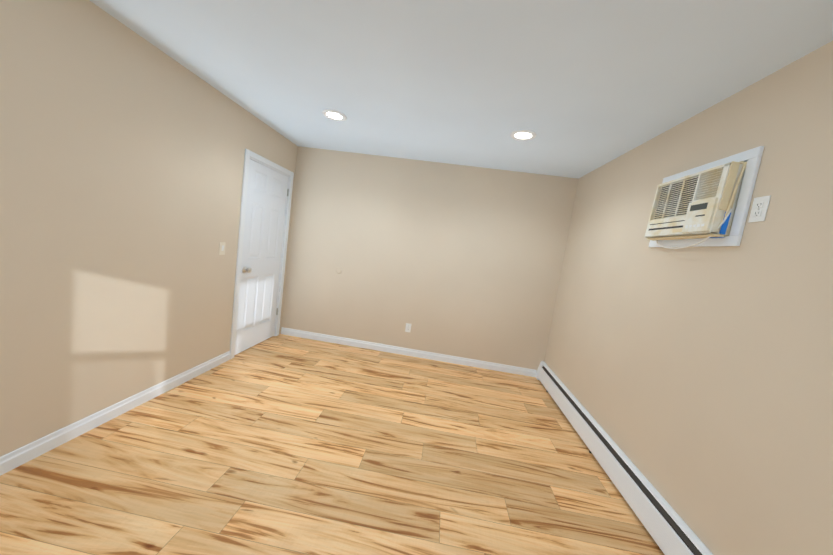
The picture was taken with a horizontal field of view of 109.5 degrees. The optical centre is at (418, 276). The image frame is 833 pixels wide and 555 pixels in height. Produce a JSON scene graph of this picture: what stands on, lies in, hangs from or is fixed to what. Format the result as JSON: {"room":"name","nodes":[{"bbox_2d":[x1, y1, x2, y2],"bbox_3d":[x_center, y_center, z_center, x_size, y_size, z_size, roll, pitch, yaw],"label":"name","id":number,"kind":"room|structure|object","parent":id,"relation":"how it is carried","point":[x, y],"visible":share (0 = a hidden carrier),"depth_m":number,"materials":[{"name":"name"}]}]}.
{"room":"empty bedroom","nodes":[
{"label":"empty bedroom","id":0,"kind":"room"},
{"bbox_2d":[0,0,297,456],"bbox_3d":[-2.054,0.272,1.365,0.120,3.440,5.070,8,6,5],"label":"wall","id":1,"kind":"structure","parent":0,"point":[123,147],"depth_m":1.75,"materials":[{"name":"beige paint"}]},
{"bbox_2d":[0,351,230,475],"bbox_3d":[-2.118,0.981,1.028,0.014,0.092,3.996,8,6,5],"label":"baseboard","id":2,"kind":"structure","parent":1,"relation":"attached to","point":[14,459],"depth_m":1.85,"materials":[{"name":"white wood"}]},
{"bbox_2d":[219,242,225,254],"bbox_3d":[-1.800,-0.256,2.701,0.011,0.115,0.070,8,6,5],"label":"switch plate","id":3,"kind":"object","parent":1,"relation":"attached to","point":[222,248],"visible":1,"depth_m":2.69,"materials":[{"name":"beige plastic"}]},
{"bbox_2d":[234,159,288,354],"bbox_3d":[-1.753,-0.192,3.352,0.104,2.021,0.746,8,6,5],"label":"door","id":4,"kind":"structure","parent":1,"relation":"in","point":[267,192],"depth_m":3.30,"materials":[{"name":"white wood"}]},
{"bbox_2d":[230,149,293,358],"bbox_3d":[-1.809,-0.232,3.349,0.137,2.100,0.880,8,6,5],"label":"door frame","id":5,"kind":"structure","parent":1,"relation":"attached to","point":[249,154],"depth_m":3.01,"materials":[{"name":"white wood"}]},
{"bbox_2d":[0,334,663,554],"bbox_3d":[-0.403,1.283,1.360,3.670,0.100,5.190,8,6,5],"label":"floor","id":6,"kind":"structure","parent":0,"point":[281,444],"depth_m":1.76,"materials":[{"name":"laminate"}]},
{"bbox_2d":[280,146,577,371],"bbox_3d":[0.009,-0.191,3.746,3.670,2.440,0.120,8,6,5],"label":"wall","id":7,"kind":"structure","parent":0,"point":[463,261],"depth_m":3.67,"materials":[{"name":"beige paint"}]},
{"bbox_2d":[336,267,341,273],"bbox_3d":[-1.029,-0.077,3.790,0.082,0.082,0.006,8,6,5],"label":"round cover","id":8,"kind":"object","parent":7,"relation":"attached to","point":[338,270],"visible":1,"depth_m":3.79,"materials":[{"name":"beige paint"}]},
{"bbox_2d":[405,323,410,331],"bbox_3d":[-0.134,0.659,3.770,0.070,0.115,0.008,8,6,5],"label":"electrical outlet","id":9,"kind":"object","parent":7,"relation":"attached to","point":[408,327],"visible":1,"depth_m":3.77,"materials":[{"name":"white plastic"}]},
{"bbox_2d":[281,327,536,376],"bbox_3d":[-0.187,0.967,3.800,3.344,0.092,0.014,8,6,5],"label":"baseboard","id":10,"kind":"structure","parent":7,"relation":"attached to","point":[416,353],"depth_m":3.79,"materials":[{"name":"white wood"}]},
{"bbox_2d":[90,0,832,178],"bbox_3d":[-0.055,-1.220,1.104,3.670,0.100,5.190,8,6,5],"label":"ceiling","id":11,"kind":"structure","parent":0,"point":[580,88],"depth_m":1.65,"materials":[{"name":"white paint"}]},
{"bbox_2d":[322,109,346,120],"bbox_3d":[-0.738,-1.409,2.579,0.209,0.010,0.209,8,6,5],"label":"recessed light","id":12,"kind":"object","parent":11,"relation":"in","point":[333,115],"visible":1,"depth_m":2.57,"materials":[{"name":"white glass"}]},
{"bbox_2d":[510,130,536,139],"bbox_3d":[0.869,-1.172,2.448,0.209,0.010,0.209,8,6,5],"label":"recessed light","id":13,"kind":"object","parent":11,"relation":"in","point":[523,135],"visible":1,"depth_m":2.43,"materials":[{"name":"white glass"}]},
{"bbox_2d":[544,41,832,554],"bbox_3d":[1.516,0.295,1.030,0.120,2.440,5.070,8,6,5],"label":"wall","id":14,"kind":"structure","parent":0,"point":[697,382],"depth_m":1.42,"materials":[{"name":"beige paint"}]},
{"bbox_2d":[536,361,712,554],"bbox_3d":[1.274,1.371,1.209,0.072,0.218,4.945,8,6,5],"label":"baseboard heater","id":15,"kind":"object","parent":14,"relation":"attached to","point":[669,530],"visible":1,"depth_m":1.85,"materials":[{"name":"white metal"}]},
{"bbox_2d":[645,161,746,248],"bbox_3d":[1.604,-0.366,1.705,0.193,0.436,0.522,10,6,4],"label":"air conditioner unit","id":16,"kind":"object","parent":14,"relation":"attached to","point":[702,204],"visible":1,"depth_m":1.59,"materials":[{"name":"plastic"}]},
{"bbox_2d":[649,146,763,246],"bbox_3d":[1.604,-0.406,1.708,0.018,0.470,0.625,8,6,5],"label":"trim","id":17,"kind":"structure","parent":14,"relation":"attached to","point":[752,157],"depth_m":1.44,"materials":[{"name":"white wood"}]},
{"bbox_2d":[748,195,770,221],"bbox_3d":[1.566,-0.309,1.355,0.008,0.115,0.070,8,6,5],"label":"electrical outlet","id":18,"kind":"object","parent":14,"relation":"attached to","point":[759,209],"visible":1,"depth_m":1.35,"materials":[{"name":"white plastic"}]}
]}

